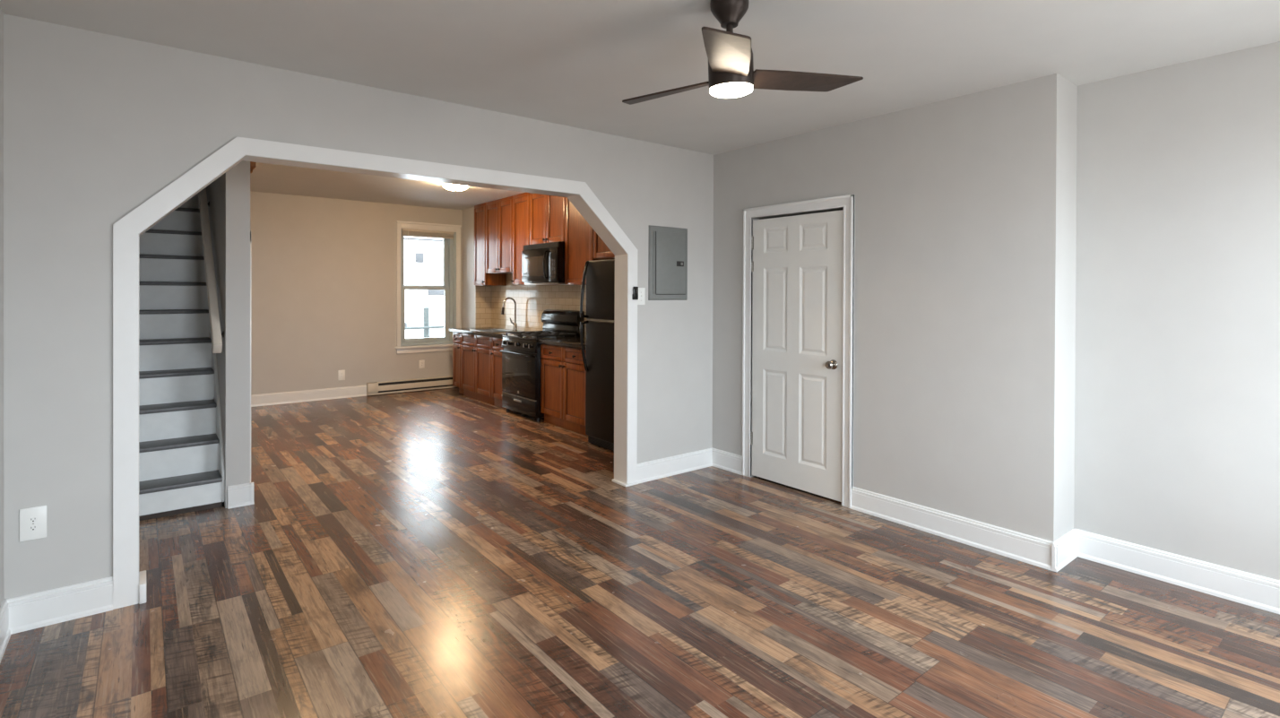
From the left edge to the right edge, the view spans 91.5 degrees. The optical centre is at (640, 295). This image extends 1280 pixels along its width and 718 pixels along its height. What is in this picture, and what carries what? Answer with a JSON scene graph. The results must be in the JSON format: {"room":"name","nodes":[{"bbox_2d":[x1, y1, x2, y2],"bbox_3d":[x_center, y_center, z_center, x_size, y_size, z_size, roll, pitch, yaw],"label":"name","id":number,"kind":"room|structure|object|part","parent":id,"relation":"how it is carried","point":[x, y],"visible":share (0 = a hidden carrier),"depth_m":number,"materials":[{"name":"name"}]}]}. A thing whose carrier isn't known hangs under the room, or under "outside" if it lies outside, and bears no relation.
{"room":"empty living room","nodes":[
{"label":"empty living room","id":0,"kind":"room"},
{"bbox_2d":[0,8,3,607],"bbox_3d":[-2.961,-1.059,2.874,0.150,4.900,10.200,0,0,-39],"label":"wall","id":1,"kind":"structure","parent":0,"point":[1,12],"depth_m":2.52,"materials":[{"name":"paint"}]},
{"bbox_2d":[0,598,11,662],"bbox_3d":[-1.245,1.337,0.861,0.024,0.142,4.382,0,0,-39],"label":"baseboard","id":2,"kind":"structure","parent":1,"relation":"attached to","point":[5,634],"depth_m":2.49,"materials":[{"name":"paint"}]},
{"bbox_2d":[206,160,250,508],"bbox_3d":[-3.994,-1.077,5.791,0.135,4.900,4.350,0,0,-39],"label":"wall","id":3,"kind":"structure","parent":0,"point":[229,195],"depth_m":4.11,"materials":[{"name":"paint"}]},
{"bbox_2d":[198,187,224,353],"bbox_3d":[-3.438,-0.710,4.927,0.071,2.146,2.450,0,0,-39],"label":"handrail","id":4,"kind":"object","parent":3,"relation":"attached to","point":[216,333],"visible":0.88,"depth_m":4.37,"materials":[{"name":"paint"}]},
{"bbox_2d":[227,482,254,509],"bbox_3d":[-2.627,1.316,4.104,0.145,0.142,0.024,0,0,-39],"label":"baseboard","id":5,"kind":"structure","parent":3,"relation":"attached to","point":[238,495],"depth_m":4.09,"materials":[{"name":"paint"}]},
{"bbox_2d":[250,230,251,481],"bbox_3d":[-2.977,0.465,4.646,0.028,1.835,0.930,0,0,-39],"label":"trim","id":6,"kind":"structure","parent":3,"relation":"attached to","point":[250,230],"depth_m":4.29,"materials":[{"name":"paint"}]},
{"bbox_2d":[250,481,253,502],"bbox_3d":[-3.851,1.303,5.738,0.024,0.142,4.102,0,0,-39],"label":"baseboard","id":7,"kind":"structure","parent":3,"relation":"attached to","point":[251,485],"depth_m":4.13,"materials":[{"name":"paint"}]},
{"bbox_2d":[250,161,256,172],"bbox_3d":[-2.616,-0.864,4.199,0.035,0.070,0.120,0,0,-39],"label":"wood block","id":8,"kind":"object","parent":3,"relation":"attached to","point":[253,165],"visible":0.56,"depth_m":4.16,"materials":[{"name":"brown wood"}]},
{"bbox_2d":[250,190,462,395],"bbox_3d":[-3.858,-0.040,8.518,3.748,2.800,0.270,0,0,-39],"label":"wall","id":9,"kind":"structure","parent":0,"point":[324,303],"depth_m":8.17,"materials":[{"name":"paint"}]},
{"bbox_2d":[250,385,366,406],"bbox_3d":[-4.421,1.290,7.891,1.817,0.142,0.024,0,0,-39],"label":"baseboard","id":10,"kind":"structure","parent":9,"relation":"attached to","point":[317,394],"depth_m":8.00,"materials":[{"name":"paint"}]},
{"bbox_2d":[337,370,345,380],"bbox_3d":[-3.959,1.057,8.267,0.082,0.136,0.010,0,0,-39],"label":"wall outlet","id":11,"kind":"object","parent":9,"relation":"attached to","point":[341,373],"visible":1,"depth_m":8.26,"materials":[{"name":"white plastic"}]},
{"bbox_2d":[366,375,457,395],"bbox_3d":[-3.177,1.270,8.855,1.325,0.162,0.068,0,0,-39],"label":"baseboard heater","id":12,"kind":"object","parent":9,"relation":"attached to","point":[441,382],"visible":0.8,"depth_m":8.77,"materials":[{"name":"metal"}]},
{"bbox_2d":[419,359,424,368],"bbox_3d":[-3.125,0.984,8.931,0.080,0.118,0.010,0,0,-39],"label":"wall outlet","id":13,"kind":"object","parent":9,"relation":"attached to","point":[421,362],"visible":1,"depth_m":8.93,"materials":[{"name":"white plastic"}]},
{"bbox_2d":[394,220,461,354],"bbox_3d":[-3.081,-0.113,9.033,0.955,1.857,0.212,0,0,-39],"label":"window","id":14,"kind":"structure","parent":9,"relation":"in","point":[451,285],"depth_m":9.08,"materials":[{"name":"paint"}]},
{"bbox_3d":[-3.136,-0.495,9.077,0.690,0.800,0.036,0,0,-39],"label":"sash","id":15,"kind":"part","parent":14,"relation":"part of","materials":[{"name":"glass"}]},
{"bbox_3d":[-3.108,0.273,9.041,0.690,0.805,0.036,0,0,-39],"label":"sash","id":16,"kind":"part","parent":14,"relation":"part of","materials":[{"name":"glass"}]},
{"bbox_2d":[401,228,454,268],"bbox_3d":[-3.058,-0.668,9.003,0.753,0.558,0.050,0,0,-39],"label":"window blind","id":17,"kind":"object","parent":14,"relation":"attached to","point":[436,234],"visible":1,"depth_m":8.96,"materials":[{"name":"white plastic"}]},
{"bbox_3d":[-3.059,-0.843,9.002,0.742,0.012,0.034,0,0,-39],"label":"rail","id":18,"kind":"part","parent":17,"relation":"part of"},
{"bbox_3d":[-3.059,-0.928,9.004,0.753,0.038,0.045,0,0,-39],"label":"head rail","id":19,"kind":"part","parent":17,"relation":"part of","materials":[{"name":"beige"}]},
{"bbox_2d":[3,13,713,599],"bbox_3d":[-0.932,-0.056,3.991,4.816,2.900,0.140,0,0,-39],"label":"wall","id":20,"kind":"structure","parent":0,"point":[97,125],"depth_m":2.78,"materials":[{"name":"paint"}]},
{"bbox_2d":[19,505,46,541],"bbox_3d":[-2.547,0.957,2.616,0.083,0.136,0.010,0,0,-39],"label":"wall outlet","id":21,"kind":"object","parent":20,"relation":"attached to","point":[32,520],"visible":1,"depth_m":2.61,"materials":[{"name":"white plastic"}]},
{"bbox_2d":[28,516,37,522],"bbox_3d":[-2.546,0.940,2.614,0.027,0.023,0.004,0,0,-39],"label":"receptacle","id":22,"kind":"object","parent":21,"relation":"attached to","point":[31,519],"depth_m":2.61,"materials":[{"name":"white plastic"}]},
{"bbox_2d":[28,524,37,530],"bbox_3d":[-2.546,0.975,2.614,0.027,0.023,0.004,0,0,-39],"label":"receptacle","id":23,"kind":"object","parent":21,"relation":"attached to","point":[31,527],"depth_m":2.61,"materials":[{"name":"white plastic"}]},
{"bbox_2d":[6,576,112,634],"bbox_3d":[-2.478,1.323,2.665,0.344,0.142,0.024,0,0,-39],"label":"baseboard","id":24,"kind":"structure","parent":20,"relation":"attached to","point":[34,610],"depth_m":2.66,"materials":[{"name":"paint"}]},
{"bbox_2d":[112,136,637,609],"bbox_3d":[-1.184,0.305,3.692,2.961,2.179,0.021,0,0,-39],"label":"trim","id":25,"kind":"structure","parent":20,"relation":"attached to","point":[125,230],"depth_m":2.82,"materials":[{"name":"paint"}]},
{"bbox_2d":[138,478,638,604],"bbox_3d":[-1.190,1.350,3.775,2.874,0.088,0.178,0,0,-39],"label":"trim","id":26,"kind":"structure","parent":20,"relation":"attached to","point":[142,574],"depth_m":2.85,"materials":[{"name":"paint"}]},
{"bbox_2d":[632,286,638,299],"bbox_3d":[-0.033,-0.017,4.581,0.046,0.096,0.020,0,0,-39],"label":"remote holder","id":27,"kind":"object","parent":20,"relation":"attached to","point":[635,289],"visible":1,"depth_m":4.57,"materials":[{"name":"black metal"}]},
{"bbox_2d":[637,287,645,304],"bbox_3d":[0.011,0.006,4.642,0.074,0.127,0.020,0,0,-39],"label":"light switch","id":28,"kind":"object","parent":20,"relation":"attached to","point":[641,300],"visible":0.94,"depth_m":4.64,"materials":[{"name":"white plastic"}]},
{"bbox_2d":[648,224,687,300],"bbox_3d":[0.227,-0.247,4.806,0.397,0.566,0.029,0,0,-39],"label":"electrical panel","id":29,"kind":"object","parent":20,"relation":"attached to","point":[667,246],"visible":1,"depth_m":4.79,"materials":[{"name":"grey metal"}]},
{"bbox_3d":[0.240,-0.249,4.813,0.304,0.474,0.010,0,0,-39],"label":"panel door","id":30,"kind":"part","parent":29,"relation":"part of","materials":[{"name":"grey metal"}]},
{"bbox_3d":[0.315,-0.247,4.866,0.073,0.040,0.005,0,0,-39],"label":"latch plate","id":31,"kind":"part","parent":29,"relation":"part of","materials":[{"name":"silver metal"}]},
{"bbox_2d":[636,448,712,484],"bbox_3d":[0.287,1.324,4.870,0.807,0.142,0.024,0,0,-39],"label":"baseboard","id":32,"kind":"structure","parent":20,"relation":"attached to","point":[657,469],"depth_m":4.84,"materials":[{"name":"paint"}]},
{"bbox_2d":[250,162,523,209],"bbox_3d":[-2.625,-1.333,6.115,4.816,0.150,5.548,0,0,-39],"label":"ceiling","id":33,"kind":"structure","parent":0,"point":[265,177],"depth_m":7.42,"materials":[{"name":"paint"}]},
{"bbox_2d":[442,183,468,191],"bbox_3d":[-2.052,-1.208,6.936,0.274,0.104,0.274,0,0,-39],"label":"ceiling light","id":34,"kind":"object","parent":33,"relation":"attached to","point":[450,186],"visible":0.74,"depth_m":6.86,"materials":[{"name":"white glass"}]},
{"bbox_2d":[461,207,475,328],"bbox_3d":[-2.413,0.045,9.193,0.246,2.635,0.478,0,0,-39],"label":"wall","id":35,"kind":"structure","parent":0,"point":[468,289],"depth_m":9.12,"materials":[{"name":"paint"}]},
{"bbox_2d":[475,285,491,328],"bbox_3d":[-2.265,0.154,9.001,0.238,0.620,0.008,0,0,-39],"label":"tiled wall","id":36,"kind":"structure","parent":35,"relation":"attached to","point":[482,294],"depth_m":8.99,"materials":[{"name":"beige tile"}]},
{"bbox_2d":[491,273,587,337],"bbox_3d":[-1.079,0.075,7.711,0.008,0.800,3.502,0,0,-39],"label":"wall tiles","id":37,"kind":"structure","parent":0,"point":[531,300],"depth_m":8.17,"materials":[{"name":"beige tile"}]},
{"bbox_2d":[521,241,564,285],"bbox_3d":[-1.030,-0.364,7.273,0.457,0.472,0.814,0,0,-39],"label":"microwave","id":38,"kind":"object","parent":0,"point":[543,263],"visible":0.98,"depth_m":7.08,"materials":[{"name":"black metal"}]},
{"bbox_3d":[-1.210,-0.348,7.248,0.034,0.375,0.628,0,0,-39],"label":"door","id":39,"kind":"part","parent":38,"relation":"part of","materials":[{"name":"black glass"}]},
{"bbox_3d":[-1.012,-0.136,7.289,0.354,0.016,0.774,0,0,-39],"label":"plate","id":40,"kind":"part","parent":38,"relation":"part of","materials":[{"name":"metal"}]},
{"bbox_3d":[-1.064,-0.349,7.000,0.063,0.331,0.022,0,0,-39],"label":"handle","id":41,"kind":"part","parent":38,"relation":"part of","materials":[{"name":"black plastic"}]},
{"bbox_3d":[-0.955,-0.346,6.929,0.032,0.375,0.180,0,0,-39],"label":"control panel","id":42,"kind":"part","parent":38,"relation":"part of","materials":[{"name":"black plastic"}]},
{"bbox_2d":[593,230,614,259],"bbox_3d":[-0.066,-0.811,6.157,0.343,0.872,0.998,0,0,-39],"label":"upper cabinet","id":43,"kind":"object","parent":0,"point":[601,250],"visible":0.12,"depth_m":6.37,"materials":[{"name":"brown wood"}]},
{"bbox_2d":[0,387,1279,717],"bbox_3d":[-1.186,1.452,4.310,4.816,0.120,10.200,0,0,-39],"label":"floor","id":44,"kind":"structure","parent":0,"point":[443,552],"depth_m":2.78,"materials":[{"name":"brown wood"}]},
{"bbox_2d":[138,193,224,520],"bbox_3d":[-4.368,-0.042,5.456,0.866,2.830,4.218,0,0,-39],"label":"staircase","id":45,"kind":"structure","parent":44,"relation":"on","point":[182,471],"depth_m":4.45,"materials":[{"name":"paint"}]},
{"bbox_2d":[452,331,463,393],"bbox_3d":[-2.313,0.935,8.761,0.611,0.860,0.276,0,0,-39],"label":"base cabinet","id":46,"kind":"object","parent":44,"relation":"on","point":[456,336],"visible":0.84,"depth_m":8.62,"materials":[{"name":"brown wood"}]},
{"bbox_3d":[-2.518,0.588,8.595,0.020,0.149,0.273,0,0,-39],"label":"drawer","id":47,"kind":"part","parent":46,"relation":"part of","materials":[{"name":"brown wood"}]},
{"bbox_3d":[-2.520,0.964,8.597,0.020,0.587,0.273,0,0,-39],"label":"door","id":48,"kind":"part","parent":46,"relation":"part of","materials":[{"name":"brown wood"}]},
{"bbox_2d":[460,333,494,405],"bbox_3d":[-1.928,0.939,8.277,0.611,0.860,0.943,0,0,-39],"label":"base cabinet","id":49,"kind":"object","parent":44,"relation":"on","point":[476,358],"visible":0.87,"depth_m":8.08,"materials":[{"name":"brown wood"}]},
{"bbox_3d":[-2.280,0.590,8.296,0.020,0.149,0.468,0,0,-39],"label":"false drawer","id":50,"kind":"part","parent":49,"relation":"part of","materials":[{"name":"brown wood"}]},
{"bbox_3d":[-2.281,0.966,8.298,0.020,0.587,0.468,0,0,-39],"label":"door","id":51,"kind":"part","parent":49,"relation":"part of","materials":[{"name":"brown wood"}]},
{"bbox_3d":[-1.987,0.969,7.929,0.020,0.587,0.468,0,0,-39],"label":"door","id":52,"kind":"part","parent":49,"relation":"part of","materials":[{"name":"brown wood"}]},
{"bbox_3d":[-1.985,0.593,7.927,0.020,0.149,0.468,0,0,-39],"label":"false drawer","id":53,"kind":"part","parent":49,"relation":"part of","materials":[{"name":"brown wood"}]},
{"bbox_2d":[449,327,527,337],"bbox_3d":[-1.910,0.487,8.256,0.609,0.040,1.715,0,0,-39],"label":"countertop","id":54,"kind":"structure","parent":49,"relation":"on","point":[469,331],"depth_m":8.18,"materials":[{"name":"stone"}]},
{"bbox_2d":[471,328,517,332],"bbox_3d":[-1.955,0.566,8.282,0.358,0.206,0.688,0,0,-39],"label":"sink","id":55,"kind":"object","parent":54,"relation":"in","point":[481,330],"visible":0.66,"depth_m":8.49,"materials":[{"name":"metal"}]},
{"bbox_2d":[477,328,511,331],"bbox_3d":[-1.955,0.569,8.282,0.326,0.200,0.656,0,0,-39],"label":"basin","id":56,"kind":"object","parent":55,"relation":"in","point":[487,330],"depth_m":8.52,"materials":[{"name":"metal"}]},
{"bbox_2d":[501,297,517,330],"bbox_3d":[-1.729,0.245,8.242,0.236,0.446,0.060,0,0,-39],"label":"faucet","id":57,"kind":"object","parent":54,"relation":"on","point":[514,324],"visible":1,"depth_m":8.27,"materials":[{"name":"silver metal"}]},
{"bbox_3d":[-1.728,0.206,8.242,0.200,0.368,0.024,0,0,-39],"label":"spout","id":58,"kind":"part","parent":57,"relation":"part of","materials":[{"name":"silver metal"}]},
{"bbox_2d":[490,337,506,409],"bbox_3d":[-1.508,0.943,7.751,0.611,0.860,0.386,0,0,-39],"label":"base cabinet","id":59,"kind":"object","parent":44,"relation":"on","point":[497,391],"visible":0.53,"depth_m":7.63,"materials":[{"name":"brown wood"}]},
{"bbox_3d":[-1.714,0.972,7.587,0.020,0.587,0.383,0,0,-39],"label":"door","id":60,"kind":"part","parent":59,"relation":"part of","materials":[{"name":"brown wood"}]},
{"bbox_3d":[-1.712,0.596,7.585,0.020,0.149,0.383,0,0,-39],"label":"drawer","id":61,"kind":"part","parent":59,"relation":"part of","materials":[{"name":"brown wood"}]},
{"bbox_2d":[500,309,584,422],"bbox_3d":[-1.158,0.775,7.237,0.682,1.204,0.810,0,0,-39],"label":"gas range","id":62,"kind":"object","parent":44,"relation":"on","point":[522,358],"visible":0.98,"depth_m":7.08,"materials":[{"name":"black metal"}]},
{"bbox_3d":[-1.401,0.655,7.042,0.058,0.024,0.750,0,0,-39],"label":"oven handle","id":63,"kind":"part","parent":62,"relation":"part of","materials":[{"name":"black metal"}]},
{"bbox_3d":[-1.364,0.557,7.071,0.070,0.138,0.804,0,0,-39],"label":"control panel","id":64,"kind":"part","parent":62,"relation":"part of","materials":[{"name":"black metal"}]},
{"bbox_3d":[-1.371,1.236,7.071,0.033,0.173,0.798,0,0,-39],"label":"storage drawer","id":65,"kind":"part","parent":62,"relation":"part of","materials":[{"name":"black metal"}]},
{"bbox_3d":[-1.370,0.887,7.068,0.035,0.490,0.798,0,0,-39],"label":"oven door","id":66,"kind":"part","parent":62,"relation":"part of","materials":[{"name":"black glass"}]},
{"bbox_3d":[-1.377,1.143,7.065,0.020,0.008,0.798,0,0,-39],"label":"drawer trim","id":67,"kind":"part","parent":62,"relation":"part of","materials":[{"name":"metal"}]},
{"bbox_2d":[502,334,579,341],"bbox_3d":[-1.151,0.484,7.240,0.572,0.022,0.810,0,0,-39],"label":"cooktop","id":68,"kind":"object","parent":62,"relation":"in","point":[515,337],"depth_m":7.05,"materials":[{"name":"black metal"}]},
{"bbox_2d":[540,343,588,436],"bbox_3d":[-0.579,0.953,6.585,0.611,0.860,0.915,0,0,-39],"label":"base cabinet","id":69,"kind":"object","parent":44,"relation":"on","point":[563,371],"visible":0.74,"depth_m":6.42,"materials":[{"name":"brown wood"}]},
{"bbox_3d":[-0.928,0.980,6.601,0.020,0.587,0.454,0,0,-39],"label":"door","id":70,"kind":"part","parent":69,"relation":"part of","materials":[{"name":"brown wood"}]},
{"bbox_3d":[-0.926,0.604,6.599,0.020,0.149,0.454,0,0,-39],"label":"drawer","id":71,"kind":"part","parent":69,"relation":"part of","materials":[{"name":"brown wood"}]},
{"bbox_2d":[538,337,586,349],"bbox_3d":[-0.576,0.501,6.583,0.609,0.040,0.926,0,0,-39],"label":"countertop","id":72,"kind":"structure","parent":69,"relation":"on","point":[572,342],"depth_m":6.53,"materials":[{"name":"stone"}]},
{"bbox_3d":[-0.640,0.607,6.240,0.020,0.149,0.454,0,0,-39],"label":"drawer","id":73,"kind":"part","parent":69,"relation":"part of","materials":[{"name":"brown wood"}]},
{"bbox_3d":[-0.642,0.983,6.242,0.020,0.587,0.454,0,0,-39],"label":"door","id":74,"kind":"part","parent":69,"relation":"part of","materials":[{"name":"brown wood"}]},
{"bbox_2d":[579,259,614,450],"bbox_3d":[-0.031,0.533,5.711,0.788,1.712,0.762,0,0,-39],"label":"refrigerator","id":75,"kind":"object","parent":44,"relation":"on","point":[598,358],"visible":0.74,"depth_m":5.63,"materials":[{"name":"black metal"}]},
{"bbox_3d":[-0.514,0.470,5.761,0.095,0.476,0.031,0,0,-39],"label":"handle","id":76,"kind":"part","parent":75,"relation":"part of","materials":[{"name":"black plastic"}]},
{"bbox_3d":[-0.512,-0.057,5.759,0.096,0.534,0.031,0,0,-39],"label":"handle","id":77,"kind":"part","parent":75,"relation":"part of","materials":[{"name":"black plastic"}]},
{"bbox_3d":[-0.250,0.768,5.539,0.066,1.073,0.762,0,0,-39],"label":"door","id":78,"kind":"part","parent":75,"relation":"part of","materials":[{"name":"black metal"}]},
{"bbox_3d":[-0.246,-0.053,5.535,0.066,0.540,0.762,0,0,-39],"label":"freezer door","id":79,"kind":"part","parent":75,"relation":"part of","materials":[{"name":"black metal"}]},
{"bbox_2d":[0,0,1279,155],"bbox_3d":[0.554,-1.216,2.128,4.816,0.150,4.652,0,0,-39],"label":"ceiling","id":80,"kind":"structure","parent":0,"point":[570,63],"depth_m":2.84,"materials":[{"name":"paint"}]},
{"bbox_2d":[622,0,863,104],"bbox_3d":[0.314,-0.959,2.506,0.993,0.369,0.959,0,0,-39],"label":"ceiling fan","id":81,"kind":"object","parent":80,"relation":"hanging from","point":[731,73],"visible":1,"depth_m":2.37,"materials":[{"name":"brown wood"}]},
{"bbox_3d":[0.106,-0.851,2.623,0.501,0.038,0.151,1,6,39],"label":"blade","id":82,"kind":"part","parent":81,"relation":"part of","materials":[{"name":"brown wood"}]},
{"bbox_3d":[0.298,-0.816,2.100,0.151,0.038,0.501,-2,5,10],"label":"blade","id":83,"kind":"part","parent":81,"relation":"part of","materials":[{"name":"brown wood"}]},
{"bbox_2d":[709,82,752,98],"bbox_3d":[0.355,-0.792,2.421,0.166,0.032,0.166,-6,6,-38],"label":"diffuser","id":84,"kind":"object","parent":81,"relation":"attached to","point":[720,90],"depth_m":2.37,"materials":[{"name":"white glass"}]},
{"bbox_3d":[0.655,-0.866,2.526,0.501,0.038,0.151,-4,5,-20],"label":"blade","id":85,"kind":"part","parent":81,"relation":"part of","materials":[{"name":"brown wood"}]},
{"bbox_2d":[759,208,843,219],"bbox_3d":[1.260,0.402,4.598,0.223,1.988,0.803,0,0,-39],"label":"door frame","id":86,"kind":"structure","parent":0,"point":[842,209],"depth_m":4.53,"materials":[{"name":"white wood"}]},
{"bbox_2d":[712,73,1077,541],"bbox_3d":[1.485,0.128,4.258,0.304,2.550,2.460,0,0,-39],"label":"wall","id":87,"kind":"structure","parent":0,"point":[965,205],"depth_m":3.60,"materials":[{"name":"paint"}]},
{"bbox_2d":[711,447,742,475],"bbox_3d":[0.693,1.325,4.989,0.024,0.142,0.344,0,0,-39],"label":"baseboard","id":88,"kind":"structure","parent":87,"relation":"attached to","point":[723,460],"depth_m":4.98,"materials":[{"name":"paint"}]},
{"bbox_2d":[742,194,854,508],"bbox_3d":[1.097,0.366,4.471,0.102,2.068,0.954,0,0,-39],"label":"door","id":89,"kind":"structure","parent":87,"relation":"attached to","point":[798,330],"depth_m":4.44,"materials":[{"name":"paint"}]},
{"bbox_3d":[1.286,0.468,4.204,0.066,0.066,0.066,0,0,-39],"label":"knob","id":90,"kind":"part","parent":89,"relation":"part of","materials":[{"name":"silver metal"}]},
{"bbox_2d":[850,486,1058,571],"bbox_3d":[1.765,1.336,3.644,0.024,0.142,1.184,0,0,-39],"label":"baseboard","id":91,"kind":"structure","parent":87,"relation":"attached to","point":[1036,551],"depth_m":3.56,"materials":[{"name":"paint"}]},
{"bbox_2d":[1051,527,1077,571],"bbox_3d":[2.245,1.340,3.286,0.328,0.142,0.024,0,0,-39],"label":"baseboard","id":92,"kind":"structure","parent":87,"relation":"attached to","point":[1067,542],"depth_m":3.27,"materials":[{"name":"paint"}]},
{"bbox_2d":[1073,41,1279,580],"bbox_3d":[0.624,-0.008,5.742,0.200,2.800,10.200,0,0,-39],"label":"wall","id":93,"kind":"structure","parent":0,"point":[1177,375],"depth_m":3.04,"materials":[{"name":"paint"}]},
{"bbox_2d":[473,202,506,285],"bbox_3d":[-2.118,-0.704,8.732,0.343,1.128,0.386,0,0,-39],"label":"upper cabinet","id":94,"kind":"object","parent":93,"relation":"attached to","point":[480,278],"visible":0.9,"depth_m":8.63,"materials":[{"name":"brown wood"}]},
{"bbox_3d":[-2.102,-1.249,8.740,0.307,0.038,0.386,0,0,-39],"label":"rail","id":95,"kind":"part","parent":94,"relation":"part of","materials":[{"name":"brown wood"}]},
{"bbox_3d":[-2.220,-0.685,8.651,0.020,1.082,0.382,0,0,-39],"label":"door","id":96,"kind":"part","parent":94,"relation":"part of","materials":[{"name":"brown wood"}]},
{"bbox_2d":[485,195,512,274],"bbox_3d":[-1.749,-0.781,8.268,0.343,0.966,0.782,0,0,-39],"label":"upper cabinet","id":97,"kind":"object","parent":93,"relation":"attached to","point":[498,212],"visible":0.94,"depth_m":8.15,"materials":[{"name":"brown wood"}]},
{"bbox_3d":[-1.973,-0.763,8.341,0.020,0.920,0.386,0,0,-39],"label":"door","id":98,"kind":"part","parent":97,"relation":"part of","materials":[{"name":"brown wood"}]},
{"bbox_3d":[-1.733,-1.245,8.277,0.307,0.038,0.782,0,0,-39],"label":"rail","id":99,"kind":"part","parent":97,"relation":"part of","materials":[{"name":"brown wood"}]},
{"bbox_3d":[-1.728,-0.761,8.035,0.020,0.920,0.386,0,0,-39],"label":"door","id":100,"kind":"part","parent":97,"relation":"part of","materials":[{"name":"brown wood"}]},
{"bbox_2d":[510,192,529,285],"bbox_3d":[-1.364,-0.698,7.786,0.343,1.124,0.438,0,0,-39],"label":"upper cabinet","id":101,"kind":"object","parent":93,"relation":"attached to","point":[521,202],"visible":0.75,"depth_m":7.75,"materials":[{"name":"brown wood"}]},
{"bbox_3d":[-1.348,-1.241,7.794,0.307,0.038,0.438,0,0,-39],"label":"rail","id":102,"kind":"part","parent":101,"relation":"part of","materials":[{"name":"brown wood"}]},
{"bbox_2d":[529,192,564,244],"bbox_3d":[-0.975,-0.930,7.297,0.343,0.652,0.792,0,0,-39],"label":"upper cabinet","id":103,"kind":"object","parent":93,"relation":"attached to","point":[547,212],"visible":0.63,"depth_m":7.21,"materials":[{"name":"brown wood"}]},
{"bbox_3d":[-1.200,-0.912,7.372,0.020,0.606,0.391,0,0,-39],"label":"door","id":104,"kind":"part","parent":103,"relation":"part of","materials":[{"name":"brown wood"}]},
{"bbox_3d":[-0.952,-0.910,7.062,0.020,0.606,0.391,0,0,-39],"label":"door","id":105,"kind":"part","parent":103,"relation":"part of","materials":[{"name":"brown wood"}]},
{"bbox_2d":[564,197,604,285],"bbox_3d":[-0.553,-0.683,6.769,0.343,1.138,0.548,0,0,-39],"label":"upper cabinet","id":106,"kind":"object","parent":93,"relation":"attached to","point":[578,232],"visible":0.23,"depth_m":6.74,"materials":[{"name":"brown wood"}]},
{"bbox_2d":[1075,528,1279,614],"bbox_3d":[2.956,1.346,2.638,0.024,0.142,1.922,0,0,-39],"label":"baseboard","id":107,"kind":"structure","parent":93,"relation":"attached to","point":[1252,590],"depth_m":3.03,"materials":[{"name":"paint"}]},
{"label":"outside","id":108,"kind":"structure","parent":0,"visible":0},
{"bbox_3d":[-4.910,4.362,17.384,30.000,0.100,14.750,0,0,-39],"label":"ground","id":109,"kind":"structure","parent":108,"visible":0},
{"bbox_2d":[404,236,444,338],"bbox_3d":[-8.290,-0.318,20.822,21.400,9.200,4.500,0,0,-39],"label":"house","id":110,"kind":"structure","parent":109,"relation":"on","point":[425,254],"depth_m":19.52,"materials":[{"name":"white"}]},
{"bbox_2d":[415,252,423,262],"bbox_3d":[-6.865,-1.176,19.419,0.240,0.300,0.060,0,0,-39],"label":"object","id":111,"kind":"object","parent":110,"relation":"attached to","point":[419,256],"depth_m":19.39,"materials":[{"name":"grey"}]},
{"bbox_2d":[404,237,442,241],"bbox_3d":[-6.815,-1.751,19.454,1.900,0.050,0.060,0,0,-39],"label":"gutter","id":112,"kind":"object","parent":110,"relation":"attached to","point":[405,238],"depth_m":19.47,"materials":[{"name":"white"}]},
{"bbox_2d":[427,289,444,294],"bbox_3d":[-6.392,-0.116,19.805,0.700,0.220,0.060,0,0,-39],"label":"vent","id":113,"kind":"object","parent":110,"relation":"attached to","point":[429,291],"depth_m":19.72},
{"bbox_2d":[423,307,429,337],"bbox_3d":[-4.816,2.299,14.085,0.157,4.061,0.146,0,0,-39],"label":"utility pole","id":114,"kind":"object","parent":109,"relation":"on","point":[426,309],"visible":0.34,"depth_m":14.01,"materials":[{"name":"grey"}]},
{"bbox_2d":[405,325,444,329],"bbox_3d":[-4.343,0.626,14.269,9.002,0.253,0.060,0,0,-39],"label":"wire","id":115,"kind":"object","parent":114,"relation":"attached to","point":[436,326],"visible":0.08,"depth_m":13.88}
]}

